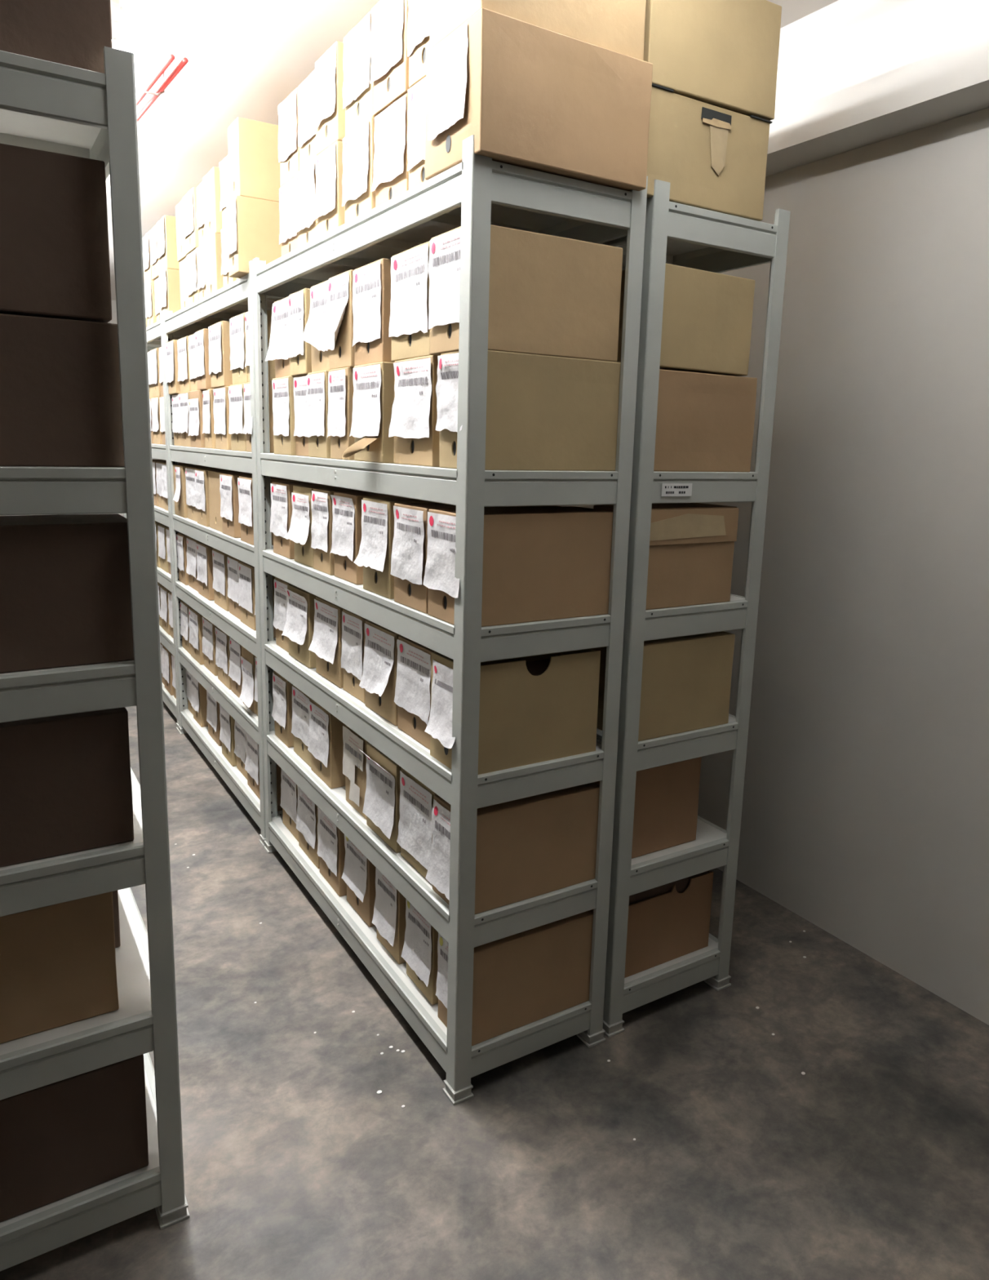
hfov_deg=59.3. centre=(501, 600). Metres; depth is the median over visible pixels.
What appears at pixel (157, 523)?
file box
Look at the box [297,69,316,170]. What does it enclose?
file box
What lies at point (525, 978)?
file box
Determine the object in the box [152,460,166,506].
file box
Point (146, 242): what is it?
file box
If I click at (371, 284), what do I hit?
file box
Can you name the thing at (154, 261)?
file box
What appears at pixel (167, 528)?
file box
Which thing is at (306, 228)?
file box
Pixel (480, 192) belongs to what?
shelving rack
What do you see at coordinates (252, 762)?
file box
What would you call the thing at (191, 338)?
file box
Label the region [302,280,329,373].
file box
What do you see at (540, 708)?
file box
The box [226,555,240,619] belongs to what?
file box
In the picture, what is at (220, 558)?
file box
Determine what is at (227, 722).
file box
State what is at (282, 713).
file box
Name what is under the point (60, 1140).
file box
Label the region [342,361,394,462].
file box
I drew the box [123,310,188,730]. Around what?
shelving rack
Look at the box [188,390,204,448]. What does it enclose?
file box
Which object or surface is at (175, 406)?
file box
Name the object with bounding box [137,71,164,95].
clamp
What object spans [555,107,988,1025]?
wall
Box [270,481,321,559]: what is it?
file box
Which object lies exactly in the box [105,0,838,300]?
ceiling
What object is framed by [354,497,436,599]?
file box
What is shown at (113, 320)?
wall
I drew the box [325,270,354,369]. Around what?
file box
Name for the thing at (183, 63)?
conduit
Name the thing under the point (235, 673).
file box
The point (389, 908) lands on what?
file box
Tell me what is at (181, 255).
file box
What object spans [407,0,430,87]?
file box
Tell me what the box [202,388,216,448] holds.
file box
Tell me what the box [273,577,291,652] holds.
file box
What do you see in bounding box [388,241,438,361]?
file box
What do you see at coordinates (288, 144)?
file box
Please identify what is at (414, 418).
file box
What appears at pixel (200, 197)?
file box
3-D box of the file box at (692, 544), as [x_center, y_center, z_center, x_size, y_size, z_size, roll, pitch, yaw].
[0.422,-0.123,2.268,0.330,0.250,0.197,-5,12,-31]
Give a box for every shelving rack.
[0,46,189,1271]
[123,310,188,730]
[162,260,284,846]
[252,134,648,1105]
[596,179,791,1037]
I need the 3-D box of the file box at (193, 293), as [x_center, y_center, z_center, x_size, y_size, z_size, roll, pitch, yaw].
[-1.213,-1.433,3.956,0.383,0.246,0.198,-5,12,-31]
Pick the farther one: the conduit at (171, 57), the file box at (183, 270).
the file box at (183, 270)
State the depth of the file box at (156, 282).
4.54 m
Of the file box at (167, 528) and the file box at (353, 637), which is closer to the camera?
the file box at (353, 637)
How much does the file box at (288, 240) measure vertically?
0.246 m
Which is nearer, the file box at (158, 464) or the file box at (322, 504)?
the file box at (322, 504)
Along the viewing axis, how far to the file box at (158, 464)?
4.67 m
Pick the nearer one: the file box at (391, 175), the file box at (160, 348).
the file box at (391, 175)
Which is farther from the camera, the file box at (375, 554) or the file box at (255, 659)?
the file box at (255, 659)
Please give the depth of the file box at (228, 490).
3.43 m
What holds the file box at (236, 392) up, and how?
on the shelving rack at (236, 298)
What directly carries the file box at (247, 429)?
on the shelving rack at (236, 298)
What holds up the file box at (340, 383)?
on the shelving rack at (480, 192)
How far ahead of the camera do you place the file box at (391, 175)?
2.10 m
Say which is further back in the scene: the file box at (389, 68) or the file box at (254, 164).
the file box at (254, 164)
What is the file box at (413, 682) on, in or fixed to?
on the shelving rack at (480, 192)
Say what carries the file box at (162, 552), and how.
on the shelving rack at (155, 334)
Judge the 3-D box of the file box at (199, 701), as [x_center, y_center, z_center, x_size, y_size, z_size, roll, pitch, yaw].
[-1.365,0.480,4.433,0.386,0.246,0.168,-5,12,-31]
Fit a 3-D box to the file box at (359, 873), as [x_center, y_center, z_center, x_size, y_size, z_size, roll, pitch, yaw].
[-0.282,0.821,2.720,0.392,0.245,0.179,-5,12,-31]
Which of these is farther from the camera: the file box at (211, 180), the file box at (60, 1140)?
the file box at (211, 180)
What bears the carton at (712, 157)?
on the shelving rack at (676, 233)
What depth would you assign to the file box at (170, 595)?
4.65 m
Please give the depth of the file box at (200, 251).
3.71 m
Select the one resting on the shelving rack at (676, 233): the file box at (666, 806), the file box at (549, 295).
the file box at (666, 806)
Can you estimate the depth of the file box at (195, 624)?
4.16 m
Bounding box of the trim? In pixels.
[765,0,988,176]
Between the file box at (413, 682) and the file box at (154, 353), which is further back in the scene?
the file box at (154, 353)
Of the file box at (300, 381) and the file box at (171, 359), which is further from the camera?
the file box at (171, 359)
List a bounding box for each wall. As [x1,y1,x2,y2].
[2,299,159,515]
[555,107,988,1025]
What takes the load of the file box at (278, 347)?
on the file box at (283, 411)
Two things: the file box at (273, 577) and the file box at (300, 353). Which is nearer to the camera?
the file box at (300, 353)
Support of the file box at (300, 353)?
on the file box at (300, 381)
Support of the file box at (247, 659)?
on the shelving rack at (236, 298)
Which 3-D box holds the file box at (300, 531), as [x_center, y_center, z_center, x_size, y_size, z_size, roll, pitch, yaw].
[-0.483,-0.249,2.839,0.402,0.245,0.200,-5,12,-31]
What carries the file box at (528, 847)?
on the shelving rack at (480, 192)
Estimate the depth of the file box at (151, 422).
4.72 m
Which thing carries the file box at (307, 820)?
on the shelving rack at (480, 192)
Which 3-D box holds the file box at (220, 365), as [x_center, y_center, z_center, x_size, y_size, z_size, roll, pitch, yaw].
[-0.973,-0.984,3.544,0.384,0.246,0.212,-5,12,-31]
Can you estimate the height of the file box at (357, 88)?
0.246 m
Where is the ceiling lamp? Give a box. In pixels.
[110,2,123,46]
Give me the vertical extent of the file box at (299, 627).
0.246 m
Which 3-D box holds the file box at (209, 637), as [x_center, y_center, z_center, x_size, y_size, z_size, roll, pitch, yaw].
[-1.197,0.194,4.118,0.383,0.246,0.209,-5,12,-31]
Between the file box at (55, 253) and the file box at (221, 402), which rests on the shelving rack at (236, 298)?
the file box at (221, 402)
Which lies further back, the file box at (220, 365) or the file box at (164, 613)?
the file box at (164, 613)
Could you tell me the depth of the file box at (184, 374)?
3.97 m
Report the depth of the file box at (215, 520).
3.67 m
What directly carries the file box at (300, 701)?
on the shelving rack at (480, 192)
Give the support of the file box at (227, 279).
on the shelving rack at (236, 298)
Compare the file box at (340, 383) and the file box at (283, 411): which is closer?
the file box at (340, 383)
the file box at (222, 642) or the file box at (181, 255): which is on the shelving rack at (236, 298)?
the file box at (222, 642)
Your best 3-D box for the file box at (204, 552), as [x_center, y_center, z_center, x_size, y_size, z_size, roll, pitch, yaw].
[-1.211,-0.149,4.083,0.383,0.246,0.206,-5,12,-31]
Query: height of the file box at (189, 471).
0.246 m
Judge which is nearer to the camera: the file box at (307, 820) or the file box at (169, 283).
the file box at (307, 820)
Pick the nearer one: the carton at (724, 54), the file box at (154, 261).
the carton at (724, 54)
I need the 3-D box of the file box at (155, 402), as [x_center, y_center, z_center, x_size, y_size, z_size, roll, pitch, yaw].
[-1.673,-0.965,4.707,0.383,0.246,0.195,-5,12,-31]
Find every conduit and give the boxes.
[136,53,175,106]
[137,57,188,122]
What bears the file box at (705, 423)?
on the shelving rack at (676, 233)
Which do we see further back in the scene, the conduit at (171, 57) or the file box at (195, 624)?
the file box at (195, 624)
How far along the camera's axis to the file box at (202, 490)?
3.82 m
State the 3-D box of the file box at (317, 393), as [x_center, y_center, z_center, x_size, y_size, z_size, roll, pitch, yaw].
[-0.380,-0.552,2.627,0.384,0.245,0.158,-5,12,-31]
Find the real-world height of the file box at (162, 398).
0.246 m
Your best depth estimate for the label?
2.12 m
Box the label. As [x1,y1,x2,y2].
[662,483,692,496]
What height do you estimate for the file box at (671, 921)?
0.250 m
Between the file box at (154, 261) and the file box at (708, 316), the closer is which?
the file box at (708, 316)
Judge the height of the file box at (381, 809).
0.245 m
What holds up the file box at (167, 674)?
on the shelving rack at (155, 334)
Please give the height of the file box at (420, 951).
0.245 m
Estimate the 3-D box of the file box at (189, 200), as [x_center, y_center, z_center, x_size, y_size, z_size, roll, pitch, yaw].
[-1.210,-1.673,3.907,0.382,0.246,0.193,-5,12,-31]
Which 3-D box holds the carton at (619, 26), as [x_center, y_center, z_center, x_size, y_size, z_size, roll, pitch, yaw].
[0.080,-1.271,1.818,0.402,0.246,0.221,-5,12,-31]
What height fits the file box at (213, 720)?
0.246 m
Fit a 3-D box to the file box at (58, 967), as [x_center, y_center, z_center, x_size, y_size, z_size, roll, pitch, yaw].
[-0.921,0.657,1.609,0.362,0.245,0.172,-5,12,-31]
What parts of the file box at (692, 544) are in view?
lid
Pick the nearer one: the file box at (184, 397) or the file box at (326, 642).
the file box at (326, 642)
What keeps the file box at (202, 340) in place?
on the file box at (208, 394)
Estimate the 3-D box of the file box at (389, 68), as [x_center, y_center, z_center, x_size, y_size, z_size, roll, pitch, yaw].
[-0.111,-1.326,2.162,0.384,0.246,0.189,-5,12,-31]
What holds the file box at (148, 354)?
on the file box at (151, 422)
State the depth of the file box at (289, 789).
3.15 m
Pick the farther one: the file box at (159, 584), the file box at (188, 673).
the file box at (159, 584)
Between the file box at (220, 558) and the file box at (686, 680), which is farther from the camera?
the file box at (220, 558)
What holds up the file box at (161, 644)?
on the shelving rack at (155, 334)
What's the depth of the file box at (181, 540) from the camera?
4.31 m
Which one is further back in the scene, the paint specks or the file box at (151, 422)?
the file box at (151, 422)
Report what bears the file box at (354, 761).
on the shelving rack at (480, 192)
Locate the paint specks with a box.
[174,844,806,1140]
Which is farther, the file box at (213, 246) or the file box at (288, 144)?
the file box at (213, 246)
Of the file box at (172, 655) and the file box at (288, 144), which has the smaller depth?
the file box at (288, 144)
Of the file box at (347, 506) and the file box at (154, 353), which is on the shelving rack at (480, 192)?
the file box at (347, 506)
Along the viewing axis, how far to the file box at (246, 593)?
3.38 m
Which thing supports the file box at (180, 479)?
on the shelving rack at (236, 298)
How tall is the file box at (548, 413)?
0.246 m
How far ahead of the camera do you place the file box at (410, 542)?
2.06 m
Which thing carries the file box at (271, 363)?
on the file box at (247, 429)
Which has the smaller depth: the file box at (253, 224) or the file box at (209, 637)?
the file box at (253, 224)
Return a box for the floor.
[0,701,988,1279]
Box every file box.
[0,0,112,73]
[0,142,112,323]
[0,314,124,466]
[0,513,133,673]
[0,706,134,866]
[0,891,118,1044]
[0,1054,149,1222]
[112,890,120,947]
[142,231,155,284]
[144,280,156,326]
[147,351,152,397]
[149,224,159,279]
[149,347,161,397]
[149,397,154,444]
[151,396,162,444]
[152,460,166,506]
[154,277,160,321]
[155,461,179,508]
[155,520,161,567]
[156,214,179,273]
[157,524,168,572]
[157,582,162,627]
[158,267,181,313]
[159,346,163,395]
[159,395,165,444]
[160,585,170,635]
[160,642,164,684]
[161,462,195,511]
[162,645,173,695]
[165,339,180,394]
[165,527,170,573]
[168,591,173,638]
[171,393,181,445]
[171,654,176,698]
[173,464,205,517]
[175,199,186,262]
[176,532,189,585]
[177,335,191,392]
[177,391,191,447]
[179,257,188,308]
[179,600,191,653]
[182,186,199,254]
[185,466,216,521]
[185,668,193,715]
[186,247,199,305]
[186,536,198,591]
[188,333,197,391]
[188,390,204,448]
[188,607,204,664]
[191,674,208,727]
[194,328,213,390]
[195,242,206,299]
[195,468,231,526]
[195,541,214,599]
[196,181,204,246]
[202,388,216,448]
[202,616,217,675]
[203,166,222,239]
[204,232,222,295]
[206,690,222,746]
[208,320,232,388]
[208,470,248,531]
[212,548,229,611]
[213,386,231,449]
[215,626,231,689]
[219,154,229,227]
[219,472,252,537]
[219,704,236,766]
[221,225,236,287]
[226,195,280,278]
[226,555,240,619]
[227,116,279,202]
[228,382,246,451]
[228,636,242,697]
[229,311,248,384]
[234,720,247,779]
[237,475,300,545]
[238,560,256,631]
[239,645,257,714]
[243,382,274,453]
[244,310,275,382]
[244,730,260,799]
[254,575,275,637]
[254,656,257,715]
[265,297,290,377]
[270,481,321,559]
[271,376,296,455]
[271,671,293,747]
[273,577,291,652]
[275,763,282,810]
[278,87,299,186]
[279,177,297,257]
[280,768,298,841]
[281,584,317,668]
[284,484,342,568]
[288,288,311,376]
[291,684,311,766]
[293,158,317,248]
[293,373,308,456]
[296,785,319,868]
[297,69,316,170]
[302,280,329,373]
[306,370,330,458]
[307,698,346,788]
[308,596,343,688]
[311,488,363,575]
[314,40,345,155]
[314,140,344,237]
[317,806,346,896]
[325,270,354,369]
[327,366,354,460]
[329,491,399,584]
[341,608,368,703]
[341,835,376,926]
[342,10,375,136]
[342,116,375,223]
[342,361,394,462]
[342,724,368,819]
[352,257,394,366]
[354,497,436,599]
[359,620,401,725]
[360,742,401,853]
[370,0,410,115]
[371,92,408,207]
[372,867,406,964]
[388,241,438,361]
[388,355,439,466]
[391,502,559,613]
[394,635,434,749]
[396,767,436,884]
[400,898,438,1004]
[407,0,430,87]
[407,75,426,189]
[422,506,613,626]
[424,648,600,774]
[425,782,599,914]
[428,224,622,361]
[435,350,621,471]
[435,910,593,1045]
[591,631,734,741]
[591,870,713,977]
[593,502,739,609]
[595,756,702,858]
[616,263,755,376]
[653,368,757,471]
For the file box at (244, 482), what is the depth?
3.23 m
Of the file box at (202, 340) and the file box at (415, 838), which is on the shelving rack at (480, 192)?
the file box at (415, 838)
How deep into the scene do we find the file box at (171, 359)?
4.11 m
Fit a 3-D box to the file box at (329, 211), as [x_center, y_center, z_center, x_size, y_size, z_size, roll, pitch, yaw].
[-0.333,-1.151,2.536,0.385,0.246,0.170,-5,12,-31]
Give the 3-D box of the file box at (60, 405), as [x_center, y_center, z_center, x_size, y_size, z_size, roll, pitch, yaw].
[-0.841,-0.345,1.442,0.372,0.235,0.181,-5,12,-31]
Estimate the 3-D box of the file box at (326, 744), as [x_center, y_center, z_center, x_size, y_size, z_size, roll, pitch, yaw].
[-0.422,0.442,2.870,0.386,0.246,0.187,-5,12,-31]
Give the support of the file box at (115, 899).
on the shelving rack at (45, 105)
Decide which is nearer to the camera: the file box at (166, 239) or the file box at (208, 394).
the file box at (208, 394)
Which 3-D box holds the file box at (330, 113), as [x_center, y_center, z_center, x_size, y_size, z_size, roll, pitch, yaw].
[-0.327,-1.391,2.491,0.385,0.246,0.169,-5,12,-31]
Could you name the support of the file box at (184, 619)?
on the shelving rack at (236, 298)
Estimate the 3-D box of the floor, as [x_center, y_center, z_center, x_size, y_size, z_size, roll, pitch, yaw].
[-1.702,1.418,0.868,7.214,0.100,15.800,-5,12,-31]
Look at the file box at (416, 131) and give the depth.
1.97 m
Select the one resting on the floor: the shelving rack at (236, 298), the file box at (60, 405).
the shelving rack at (236, 298)
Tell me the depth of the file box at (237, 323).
3.18 m
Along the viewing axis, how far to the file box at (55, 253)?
1.37 m
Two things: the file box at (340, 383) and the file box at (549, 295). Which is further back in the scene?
the file box at (340, 383)
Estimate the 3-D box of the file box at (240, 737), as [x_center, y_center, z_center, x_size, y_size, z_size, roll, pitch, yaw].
[-0.947,0.609,3.787,0.383,0.245,0.189,-5,12,-31]
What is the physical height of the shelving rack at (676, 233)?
2.130 m
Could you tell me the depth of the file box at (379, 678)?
2.32 m
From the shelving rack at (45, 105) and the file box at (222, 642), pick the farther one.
the file box at (222, 642)
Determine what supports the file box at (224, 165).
on the file box at (227, 279)
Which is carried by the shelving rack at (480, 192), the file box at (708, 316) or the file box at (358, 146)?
the file box at (358, 146)
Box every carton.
[425,8,652,191]
[429,0,646,60]
[643,0,782,120]
[646,83,772,221]
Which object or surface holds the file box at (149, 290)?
on the shelving rack at (155, 334)
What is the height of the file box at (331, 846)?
0.246 m
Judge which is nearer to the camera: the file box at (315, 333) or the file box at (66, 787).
the file box at (66, 787)
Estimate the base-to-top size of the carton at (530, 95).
0.250 m
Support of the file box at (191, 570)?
on the shelving rack at (236, 298)
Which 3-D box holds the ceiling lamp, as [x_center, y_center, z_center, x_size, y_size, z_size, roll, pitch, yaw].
[-1.444,-1.780,3.030,0.060,0.088,1.240,-5,12,-31]
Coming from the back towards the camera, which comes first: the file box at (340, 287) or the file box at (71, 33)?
the file box at (340, 287)
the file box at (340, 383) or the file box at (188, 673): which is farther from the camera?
the file box at (188, 673)
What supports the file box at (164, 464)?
on the shelving rack at (155, 334)
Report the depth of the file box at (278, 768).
3.34 m
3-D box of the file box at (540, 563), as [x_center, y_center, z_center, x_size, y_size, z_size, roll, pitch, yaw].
[0.045,-0.087,2.027,0.422,0.246,0.177,-5,12,-31]
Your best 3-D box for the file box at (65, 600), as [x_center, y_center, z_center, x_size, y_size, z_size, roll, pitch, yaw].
[-0.846,-0.017,1.505,0.381,0.246,0.181,-5,12,-31]
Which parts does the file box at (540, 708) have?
notched panel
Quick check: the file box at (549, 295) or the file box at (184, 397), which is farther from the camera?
the file box at (184, 397)

